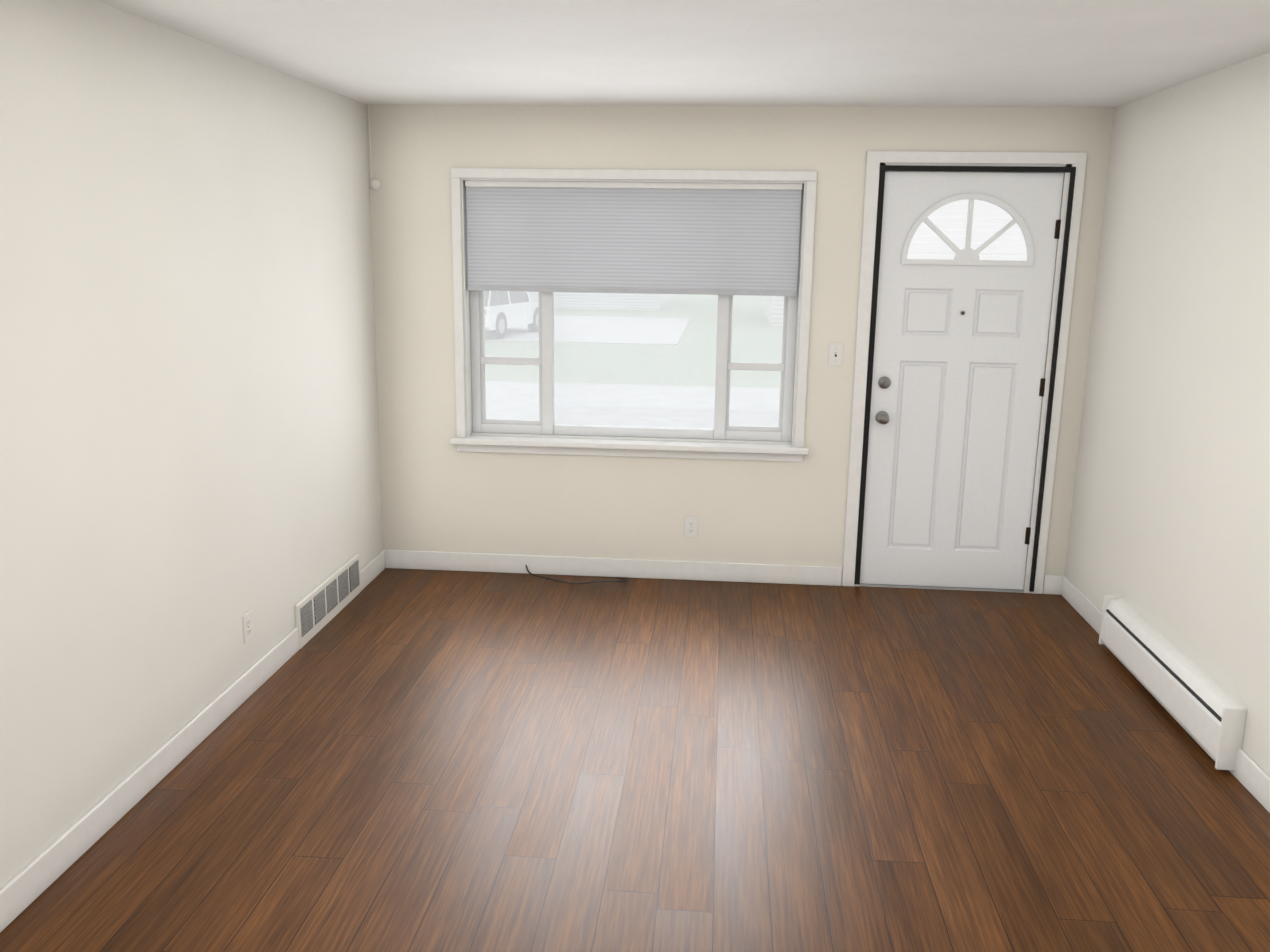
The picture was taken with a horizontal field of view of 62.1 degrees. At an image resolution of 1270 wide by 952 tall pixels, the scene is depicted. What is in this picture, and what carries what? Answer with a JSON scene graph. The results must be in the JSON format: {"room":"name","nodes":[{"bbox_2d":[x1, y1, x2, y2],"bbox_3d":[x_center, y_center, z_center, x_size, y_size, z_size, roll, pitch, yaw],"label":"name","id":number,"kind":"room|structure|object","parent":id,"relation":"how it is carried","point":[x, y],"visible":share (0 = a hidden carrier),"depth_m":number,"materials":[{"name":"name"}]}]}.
{"room":"empty living room","nodes":[
{"label":"empty living room","id":0,"kind":"room"},
{"bbox_2d":[0,0,382,888],"bbox_3d":[-1.722,-0.067,2.765,0.200,2.440,6.214,2,12,5],"label":"wall","id":1,"kind":"structure","parent":0,"point":[190,476],"depth_m":3.44,"materials":[{"name":"beige paint"}]},
{"bbox_2d":[0,550,385,931],"bbox_3d":[-1.632,1.077,3.008,0.014,0.105,5.814,2,12,5],"label":"baseboard","id":2,"kind":"structure","parent":1,"relation":"attached to","point":[21,891],"depth_m":3.38,"materials":[{"name":"white wood"}]},
{"bbox_2d":[243,610,252,643],"bbox_3d":[-1.527,0.596,4.160,0.008,0.114,0.070,2,12,5],"label":"electrical outlet","id":3,"kind":"object","parent":1,"relation":"attached to","point":[247,627],"visible":1,"depth_m":4.15,"materials":[{"name":"white plastic"}]},
{"bbox_2d":[295,554,360,648],"bbox_3d":[-1.450,0.583,5.024,0.020,0.205,0.790,2,12,5],"label":"air vent","id":4,"kind":"object","parent":1,"relation":"in","point":[324,603],"visible":0.98,"depth_m":4.96,"materials":[{"name":"metal"}]},
{"bbox_2d":[0,568,1269,951],"bbox_3d":[0.196,1.212,3.032,4.060,0.120,6.514,2,12,5],"label":"floor","id":5,"kind":"structure","parent":0,"point":[412,760],"depth_m":3.48,"materials":[{"name":"laminate"}]},
{"bbox_2d":[525,565,627,583],"bbox_3d":[-0.325,0.544,5.633,0.569,0.055,0.227,2,12,5],"label":"cord","id":6,"kind":"object","parent":5,"relation":"on","point":[625,579],"visible":1,"depth_m":5.61,"materials":[{"name":"plastic"}]},
{"bbox_2d":[98,0,1269,106],"bbox_3d":[0.218,-1.256,2.335,4.060,0.120,6.214,2,12,5],"label":"ceiling","id":7,"kind":"structure","parent":0,"point":[1015,53],"depth_m":3.64,"materials":[{"name":"paint"}]},
{"bbox_2d":[366,105,1113,592],"bbox_3d":[0.457,-0.648,5.537,3.660,2.440,0.200,2,12,5],"label":"wall","id":8,"kind":"structure","parent":0,"point":[440,493],"depth_m":5.45,"materials":[{"name":"beige paint"}]},
{"bbox_2d":[368,104,380,189],"bbox_3d":[-1.327,-1.669,5.355,0.052,0.416,0.023,2,12,5],"label":"detector","id":9,"kind":"object","parent":8,"relation":"attached to","point":[375,184],"visible":1,"depth_m":5.38,"materials":[{"name":"white plastic"}]},
{"bbox_2d":[450,168,816,461],"bbox_3d":[-0.021,-0.835,5.509,1.890,1.465,0.255,2,12,5],"label":"picture window","id":10,"kind":"structure","parent":8,"relation":"in","point":[725,236],"depth_m":5.44,"materials":[{"name":"white paint"}]},
{"bbox_2d":[684,516,697,536],"bbox_3d":[0.301,0.273,5.646,0.070,0.114,0.008,2,12,5],"label":"electrical outlet","id":11,"kind":"object","parent":8,"relation":"attached to","point":[691,526],"visible":1,"depth_m":5.64,"materials":[{"name":"white plastic"}]},
{"bbox_2d":[384,549,1064,594],"bbox_3d":[0.432,0.515,5.684,3.660,0.105,0.014,2,12,5],"label":"baseboard","id":12,"kind":"structure","parent":8,"relation":"attached to","point":[643,568],"depth_m":5.72,"materials":[{"name":"white wood"}]},
{"bbox_2d":[828,343,842,365],"bbox_3d":[1.026,-0.621,5.382,0.070,0.114,0.017,2,12,5],"label":"light switch","id":13,"kind":"object","parent":8,"relation":"attached to","point":[835,353],"visible":1,"depth_m":5.38,"materials":[{"name":"white plastic"}]},
{"bbox_2d":[860,172,1063,589],"bbox_3d":[1.645,-0.444,5.366,0.862,2.120,0.117,2,12,5],"label":"door","id":14,"kind":"structure","parent":8,"relation":"in","point":[966,275],"depth_m":5.37,"materials":[{"name":"white paint"}]},
{"bbox_2d":[842,151,1086,593],"bbox_3d":[1.650,-0.506,5.454,1.044,2.232,0.217,2,12,5],"label":"door frame","id":15,"kind":"structure","parent":8,"relation":"attached to","point":[1071,166],"depth_m":5.29,"materials":[{"name":"wood"}]},
{"bbox_2d":[1065,52,1269,775],"bbox_3d":[2.123,0.055,2.456,0.200,2.440,6.214,2,12,5],"label":"wall","id":16,"kind":"structure","parent":0,"point":[1169,535],"depth_m":4.14,"materials":[{"name":"beige paint"}]},
{"bbox_2d":[1061,575,1269,812],"bbox_3d":[2.001,1.192,2.716,0.014,0.105,5.814,2,12,5],"label":"baseboard","id":17,"kind":"structure","parent":16,"relation":"attached to","point":[1250,774],"depth_m":3.61,"materials":[{"name":"white wood"}]},
{"bbox_2d":[1099,595,1246,769],"bbox_3d":[2.104,0.780,4.207,0.074,0.230,1.194,2,12,5],"label":"baseboard heater","id":18,"kind":"object","parent":16,"relation":"attached to","point":[1207,713],"visible":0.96,"depth_m":4.02,"materials":[{"name":"white metal"}]},
{"label":"outside","id":19,"kind":"structure","parent":0,"visible":0},
{"bbox_2d":[485,294,782,387],"bbox_3d":[-12.961,-7.341,46.041,150.000,0.200,150.000,2,12,5],"label":"ground","id":20,"kind":"structure","parent":19,"point":[675,305],"depth_m":27.83,"materials":[{"name":"green plant"}]},
{"bbox_2d":[528,291,670,309],"bbox_3d":[-8.969,-11.017,50.537,21.700,5.150,9.700,2,12,5],"label":"house","id":21,"kind":"structure","parent":20,"relation":"on","point":[665,299],"depth_m":46.00,"materials":[{"name":"white"}]},
{"bbox_2d":[485,316,779,428],"bbox_3d":[-14.761,-2.936,25.430,150.000,0.025,34.306,2,12,5],"label":"road","id":22,"kind":"structure","parent":20,"relation":"on","point":[607,387],"depth_m":19.72,"materials":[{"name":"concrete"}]},
{"bbox_2d":[484,291,538,338],"bbox_3d":[-4.383,-5.224,32.498,1.872,1.782,4.615,5,13,16],"label":"suv","id":23,"kind":"object","parent":22,"relation":"on","point":[507,310],"depth_m":31.40,"materials":[{"name":"white paint"}]},
{"bbox_2d":[763,296,783,325],"bbox_3d":[11.021,-8.555,41.107,12.200,4.950,9.700,2,12,5],"label":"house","id":24,"kind":"structure","parent":20,"relation":"on","point":[777,302],"depth_m":37.66,"materials":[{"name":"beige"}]}
]}

